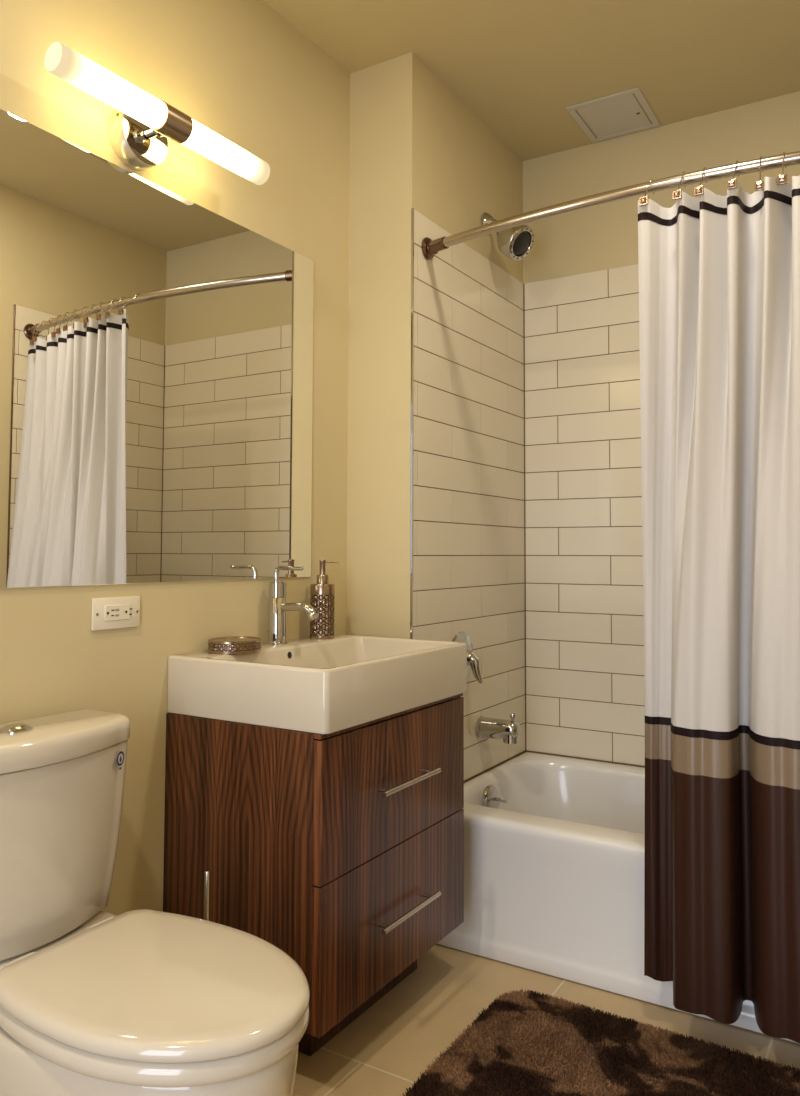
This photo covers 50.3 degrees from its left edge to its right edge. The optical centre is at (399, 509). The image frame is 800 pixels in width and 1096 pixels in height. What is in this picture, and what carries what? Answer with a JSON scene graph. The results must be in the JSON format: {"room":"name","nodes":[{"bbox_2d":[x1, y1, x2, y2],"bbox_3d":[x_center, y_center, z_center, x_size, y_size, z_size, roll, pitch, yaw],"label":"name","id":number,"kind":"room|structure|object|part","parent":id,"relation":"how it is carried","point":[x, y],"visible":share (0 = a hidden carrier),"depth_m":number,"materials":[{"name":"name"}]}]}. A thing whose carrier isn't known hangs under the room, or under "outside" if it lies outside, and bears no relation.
{"room":"bathroom","nodes":[
{"label":"bathroom","id":0,"kind":"room"},
{"bbox_2d":[0,0,349,915],"bbox_3d":[-0.676,-0.106,1.874,0.115,2.605,3.690,-2,-3,31],"label":"wall","id":1,"kind":"structure","parent":0,"point":[239,69],"depth_m":2.04,"materials":[{"name":"paint"}]},
{"bbox_2d":[91,596,139,630],"bbox_3d":[-0.613,0.225,1.842,0.010,0.068,0.126,-2,-3,31],"label":"power outlet","id":2,"kind":"object","parent":1,"relation":"attached to","point":[110,612],"visible":1,"depth_m":1.83,"materials":[{"name":"beige plastic"}]},
{"bbox_2d":[104,604,129,620],"bbox_3d":[-0.611,0.223,1.841,0.004,0.033,0.068,-2,-3,31],"label":"receptacle","id":3,"kind":"object","parent":2,"relation":"attached to","point":[112,612],"depth_m":1.84,"materials":[{"name":"beige plastic"}]},
{"bbox_2d":[0,109,313,588],"bbox_3d":[-0.600,-0.295,1.891,0.005,0.920,1.330,-2,-3,31],"label":"wall mirror","id":4,"kind":"object","parent":1,"relation":"attached to","point":[156,347],"visible":1,"depth_m":1.91,"materials":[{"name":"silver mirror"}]},
{"bbox_2d":[44,42,269,184],"bbox_3d":[-0.533,-0.832,1.883,0.153,0.132,0.581,-2,-3,31],"label":"vanity light","id":5,"kind":"object","parent":1,"relation":"attached to","point":[140,127],"visible":1,"depth_m":1.85,"materials":[{"name":"white glass"}]},
{"bbox_3d":[-0.584,-0.831,1.903,0.046,0.132,0.132,-2,-3,31],"label":"wall plate","id":6,"kind":"part","parent":5,"relation":"part of","materials":[{"name":"silver metal"}]},
{"bbox_3d":[-0.563,-0.832,1.890,0.002,0.129,0.129,-2,-3,31],"label":"plate","id":7,"kind":"part","parent":5,"relation":"part of","materials":[{"name":"silver metal"}]},
{"bbox_3d":[-0.538,-0.840,1.881,0.054,0.036,0.036,-2,-3,31],"label":"arm","id":8,"kind":"part","parent":5,"relation":"part of","materials":[{"name":"silver metal"}]},
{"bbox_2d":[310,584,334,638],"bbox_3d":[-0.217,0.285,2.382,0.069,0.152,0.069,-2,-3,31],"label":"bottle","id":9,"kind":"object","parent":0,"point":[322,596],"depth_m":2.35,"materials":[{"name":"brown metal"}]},
{"bbox_2d":[346,52,524,776],"bbox_3d":[0.152,-0.051,2.904,0.227,2.605,0.835,-2,-3,31],"label":"wall","id":10,"kind":"structure","parent":0,"point":[414,143],"depth_m":2.59,"materials":[{"name":"paint"}]},
{"bbox_2d":[410,208,413,638],"bbox_3d":[0.034,0.167,2.477,0.008,2.126,0.006,-2,-3,31],"label":"trim","id":11,"kind":"structure","parent":10,"relation":"attached to","point":[412,209],"depth_m":2.50,"materials":[{"name":"silver metal"}]},
{"bbox_2d":[413,209,524,779],"bbox_3d":[0.249,0.000,2.842,0.008,1.754,0.826,-2,-3,31],"label":"wall tile","id":12,"kind":"structure","parent":10,"relation":"attached to","point":[469,559],"depth_m":2.82,"materials":[{"name":"white tile"}]},
{"bbox_2d":[452,632,482,683],"bbox_3d":[0.226,0.471,2.698,0.079,0.161,0.160,-2,-3,31],"label":"shower valve","id":13,"kind":"object","parent":12,"relation":"attached to","point":[473,662],"visible":0.58,"depth_m":2.68,"materials":[{"name":"silver metal"}]},
{"bbox_3d":[0.235,0.502,2.690,0.056,0.099,0.036,-2,-3,31],"label":"lever handle","id":14,"kind":"part","parent":13,"relation":"part of","materials":[{"name":"silver metal"}]},
{"bbox_2d":[476,713,519,743],"bbox_3d":[0.325,0.713,2.794,0.136,0.095,0.072,-2,-3,31],"label":"tub spout","id":15,"kind":"object","parent":12,"relation":"attached to","point":[491,728],"visible":1,"depth_m":2.77,"materials":[{"name":"silver metal"}]},
{"bbox_3d":[0.367,0.681,2.770,0.020,0.033,0.020,-2,-3,31],"label":"diverter knob","id":16,"kind":"part","parent":15,"relation":"part of","materials":[{"name":"silver metal"}]},
{"bbox_2d":[421,151,799,259],"bbox_3d":[0.689,-0.812,2.183,1.466,0.068,0.141,-2,-3,31],"label":"shower rod","id":17,"kind":"object","parent":12,"relation":"attached to","point":[430,247],"visible":0.99,"depth_m":2.19,"materials":[{"name":"silver metal"}]},
{"bbox_2d":[639,179,653,205],"bbox_3d":[0.619,-0.787,2.118,0.021,0.096,0.108,-2,-3,31],"label":"curtain hook","id":18,"kind":"object","parent":17,"relation":"hanging from","point":[643,200],"visible":0.75,"depth_m":2.07,"materials":[{"name":"silver metal"}]},
{"bbox_2d":[672,172,685,199],"bbox_3d":[0.687,-0.789,2.080,0.021,0.096,0.103,-2,-3,31],"label":"curtain hook","id":19,"kind":"object","parent":17,"relation":"hanging from","point":[677,194],"visible":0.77,"depth_m":2.04,"materials":[{"name":"silver metal"}]},
{"bbox_2d":[694,167,706,195],"bbox_3d":[0.731,-0.790,2.056,0.021,0.096,0.102,-2,-3,31],"label":"curtain hook","id":20,"kind":"object","parent":17,"relation":"hanging from","point":[699,190],"visible":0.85,"depth_m":2.01,"materials":[{"name":"silver metal"}]},
{"bbox_2d":[638,175,799,1042],"bbox_3d":[0.908,0.168,1.862,0.761,1.876,0.207,-1,-3,24],"label":"shower curtain","id":21,"kind":"object","parent":17,"relation":"hanging from","point":[719,276],"visible":1,"depth_m":1.93,"materials":[{"name":"white fabric"}]},
{"bbox_3d":[0.915,-0.113,1.879,0.753,1.205,0.185,-1,-3,23],"label":"white panel","id":22,"kind":"part","parent":21,"relation":"part of","materials":[{"name":"white fabric"}]},
{"bbox_3d":[0.881,0.845,1.800,0.753,0.517,0.144,-1,-3,28],"label":"brown hem panel","id":23,"kind":"part","parent":21,"relation":"part of","materials":[{"name":"brown fabric"}]},
{"bbox_2d":[727,161,738,189],"bbox_3d":[0.796,-0.792,2.020,0.021,0.096,0.102,-2,-3,31],"label":"curtain hook","id":24,"kind":"object","parent":17,"relation":"hanging from","point":[731,184],"visible":0.77,"depth_m":1.98,"materials":[{"name":"silver metal"}]},
{"bbox_2d":[755,156,763,190],"bbox_3d":[0.853,-0.792,2.012,0.021,0.096,0.064,-2,-3,31],"label":"curtain hook","id":25,"kind":"object","parent":17,"relation":"hanging from","point":[759,185],"visible":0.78,"depth_m":1.99,"materials":[{"name":"silver metal"}]},
{"bbox_2d":[777,152,786,184],"bbox_3d":[0.894,-0.793,1.984,0.021,0.096,0.077,-2,-3,31],"label":"curtain hook","id":26,"kind":"object","parent":17,"relation":"hanging from","point":[781,179],"visible":0.78,"depth_m":1.95,"materials":[{"name":"silver metal"}]},
{"bbox_2d":[482,212,533,259],"bbox_3d":[0.368,-0.940,2.904,0.173,0.187,0.122,-2,-3,31],"label":"shower","id":27,"kind":"object","parent":10,"relation":"attached to","point":[515,243],"visible":0.88,"depth_m":2.87,"materials":[{"name":"silver metal"}]},
{"bbox_2d":[523,284,525,749],"bbox_3d":[0.468,0.019,3.192,0.005,1.753,0.005,-2,-3,31],"label":"trim","id":28,"kind":"structure","parent":10,"relation":"attached to","point":[523,284],"depth_m":3.19,"materials":[{"name":"brown tile"}]},
{"bbox_2d":[263,0,799,160],"bbox_3d":[0.106,-1.478,1.471,1.934,0.100,3.690,-2,-3,31],"label":"ceiling","id":29,"kind":"structure","parent":0,"point":[517,65],"depth_m":2.54,"materials":[{"name":"paint"}]},
{"bbox_2d":[566,87,660,142],"bbox_3d":[0.736,-1.348,2.925,0.245,0.007,0.278,-2,-3,31],"label":"ceiling access panel","id":30,"kind":"object","parent":29,"relation":"attached to","point":[618,114],"visible":1,"depth_m":2.91,"materials":[{"name":"beige paint"}]},
{"bbox_3d":[0.736,-1.349,2.925,0.193,0.005,0.228,-2,-3,31],"label":"door","id":31,"kind":"part","parent":30,"relation":"part of","materials":[{"name":"beige paint"}]},
{"bbox_2d":[292,944,799,1095],"bbox_3d":[-0.132,1.203,0.958,1.934,0.100,4.570,-2,-3,31],"label":"floor","id":32,"kind":"structure","parent":0,"point":[385,1049],"depth_m":1.99,"materials":[{"name":"tile"}]},
{"bbox_2d":[0,709,309,1095],"bbox_3d":[-0.453,0.775,1.372,0.696,0.795,0.412,-2,-3,31],"label":"toilet","id":33,"kind":"object","parent":32,"relation":"on","point":[94,1001],"visible":1,"depth_m":1.32,"materials":[{"name":"beige ceramic"}]},
{"bbox_3d":[-0.675,0.600,1.516,0.175,0.314,0.408,-2,-3,31],"label":"tank","id":34,"kind":"part","parent":33,"relation":"part of","materials":[{"name":"beige ceramic"}]},
{"bbox_3d":[-0.668,0.419,1.522,0.185,0.046,0.412,-2,-3,31],"label":"tank lid","id":35,"kind":"part","parent":33,"relation":"part of","materials":[{"name":"beige ceramic"}]},
{"bbox_3d":[-0.446,0.975,1.357,0.657,0.394,0.372,-2,-3,31],"label":"bowl","id":36,"kind":"part","parent":33,"relation":"part of","materials":[{"name":"beige ceramic"}]},
{"bbox_3d":[-0.360,0.758,1.316,0.477,0.032,0.372,-2,-3,31],"label":"seat","id":37,"kind":"part","parent":33,"relation":"part of","materials":[{"name":"white plastic"}]},
{"bbox_3d":[-0.360,0.728,1.318,0.480,0.027,0.370,-2,-3,31],"label":"lid","id":38,"kind":"part","parent":33,"relation":"part of","materials":[{"name":"white plastic"}]},
{"bbox_2d":[204,870,210,920],"bbox_3d":[-0.384,0.954,1.681,0.100,0.470,0.100,-2,-3,31],"label":"toilet brush","id":39,"kind":"object","parent":32,"relation":"on","point":[207,874],"visible":0.2,"depth_m":1.69,"materials":[{"name":"silver metal"}]},
{"bbox_2d":[163,693,463,1055],"bbox_3d":[-0.170,0.845,2.088,0.481,0.732,0.634,-2,-3,31],"label":"vanity cabinet","id":40,"kind":"object","parent":32,"relation":"on","point":[342,851],"visible":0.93,"depth_m":1.86,"materials":[{"name":"brown wood"}]},
{"bbox_2d":[167,634,466,734],"bbox_3d":[-0.177,0.414,2.121,0.455,0.132,0.640,-2,-3,31],"label":"sink","id":41,"kind":"object","parent":40,"relation":"in","point":[304,684],"visible":0.97,"depth_m":1.91,"materials":[{"name":"beige ceramic"}]},
{"bbox_2d":[208,636,261,654],"bbox_3d":[-0.399,0.329,2.058,0.121,0.030,0.137,-2,-3,31],"label":"soap dish","id":42,"kind":"object","parent":41,"relation":"on","point":[233,644],"visible":1,"depth_m":2.01,"materials":[{"name":"brown metal"}]},
{"bbox_2d":[211,637,257,641],"bbox_3d":[-0.399,0.317,2.058,0.107,0.002,0.123,-2,-3,31],"label":"tray","id":43,"kind":"object","parent":42,"relation":"on","point":[219,639],"depth_m":2.06,"materials":[{"name":"brown metal"}]},
{"bbox_2d":[266,566,317,644],"bbox_3d":[-0.280,0.250,2.214,0.162,0.205,0.055,-2,-3,31],"label":"faucet","id":44,"kind":"object","parent":41,"relation":"on","point":[277,605],"visible":1,"depth_m":2.22,"materials":[{"name":"silver metal"}]},
{"bbox_3d":[-0.290,0.169,2.225,0.096,0.043,0.013,-2,-3,31],"label":"lever","id":45,"kind":"part","parent":44,"relation":"part of","materials":[{"name":"silver metal"}]},
{"bbox_3d":[-0.263,0.261,2.204,0.112,0.037,0.022,-2,-3,31],"label":"spout","id":46,"kind":"part","parent":44,"relation":"part of","materials":[{"name":"silver metal"}]},
{"bbox_2d":[310,560,338,638],"bbox_3d":[-0.216,0.252,2.384,0.071,0.219,0.069,2,-3,-30],"label":"soap dispenser","id":47,"kind":"object","parent":41,"relation":"on","point":[322,596],"visible":0.9,"depth_m":2.35,"materials":[{"name":"brown metal"}]},
{"bbox_3d":[-0.035,0.924,1.887,0.028,0.008,0.008,-2,-3,31],"label":"handle post","id":48,"kind":"part","parent":40,"relation":"part of","materials":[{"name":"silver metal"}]},
{"bbox_3d":[-0.005,0.926,1.983,0.020,0.293,0.634,-2,-3,31],"label":"drawer","id":49,"kind":"part","parent":40,"relation":"part of","materials":[{"name":"brown wood"}]},
{"bbox_3d":[-0.004,0.479,2.006,0.019,0.009,0.634,-2,-3,31],"label":"rail","id":50,"kind":"part","parent":40,"relation":"part of","materials":[{"name":"brown wood"}]},
{"bbox_3d":[-0.004,0.632,1.998,0.020,0.290,0.634,-2,-3,31],"label":"drawer","id":51,"kind":"part","parent":40,"relation":"part of","materials":[{"name":"brown wood"}]},
{"bbox_3d":[0.029,0.928,1.962,0.012,0.012,0.252,-2,-3,31],"label":"handle","id":52,"kind":"part","parent":40,"relation":"part of","materials":[{"name":"silver metal"}]},
{"bbox_3d":[0.030,0.633,1.977,0.012,0.012,0.252,-2,-3,31],"label":"handle","id":53,"kind":"part","parent":40,"relation":"part of","materials":[{"name":"silver metal"}]},
{"bbox_3d":[0.067,0.933,2.054,0.028,0.008,0.008,-2,-3,31],"label":"handle post","id":54,"kind":"part","parent":40,"relation":"part of","materials":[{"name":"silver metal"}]},
{"bbox_2d":[400,989,799,1095],"bbox_3d":[0.480,1.180,1.657,0.880,0.021,0.636,-2,-3,31],"label":"bath rug","id":55,"kind":"object","parent":32,"relation":"on","point":[525,1043],"visible":1,"depth_m":1.82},
{"bbox_2d":[437,752,799,1043],"bbox_3d":[0.879,1.043,2.410,1.466,0.368,0.815,-2,-3,31],"label":"bathtub","id":56,"kind":"object","parent":32,"relation":"on","point":[554,846],"visible":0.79,"depth_m":2.28,"materials":[{"name":"white ceramic"}]},
{"bbox_3d":[0.291,0.924,2.711,0.029,0.085,0.085,-2,-3,31],"label":"overflow plate","id":57,"kind":"part","parent":56,"relation":"part of","materials":[{"name":"silver metal"}]},
{"bbox_3d":[0.314,0.921,2.693,0.046,0.013,0.012,-2,-4,38],"label":"trip lever","id":58,"kind":"part","parent":56,"relation":"part of","materials":[{"name":"silver metal"}]},
{"bbox_2d":[523,91,799,283],"bbox_3d":[1.030,-0.046,2.927,1.702,2.605,0.116,-2,-3,31],"label":"wall","id":59,"kind":"structure","parent":0,"point":[604,236],"depth_m":3.05,"materials":[{"name":"paint"}]},
{"bbox_2d":[464,750,644,782],"bbox_3d":[0.880,0.858,2.421,1.472,0.006,0.811,-2,-3,31],"label":"trim","id":60,"kind":"structure","parent":59,"relation":"attached to","point":[474,776],"depth_m":2.99,"materials":[{"name":"brown tile"}]},
{"bbox_2d":[524,264,644,765],"bbox_3d":[1.096,0.001,2.816,1.465,1.754,0.008,-2,-3,31],"label":"wall tile","id":61,"kind":"structure","parent":59,"relation":"attached to","point":[585,690],"depth_m":3.07,"materials":[{"name":"white tile"}]}
]}

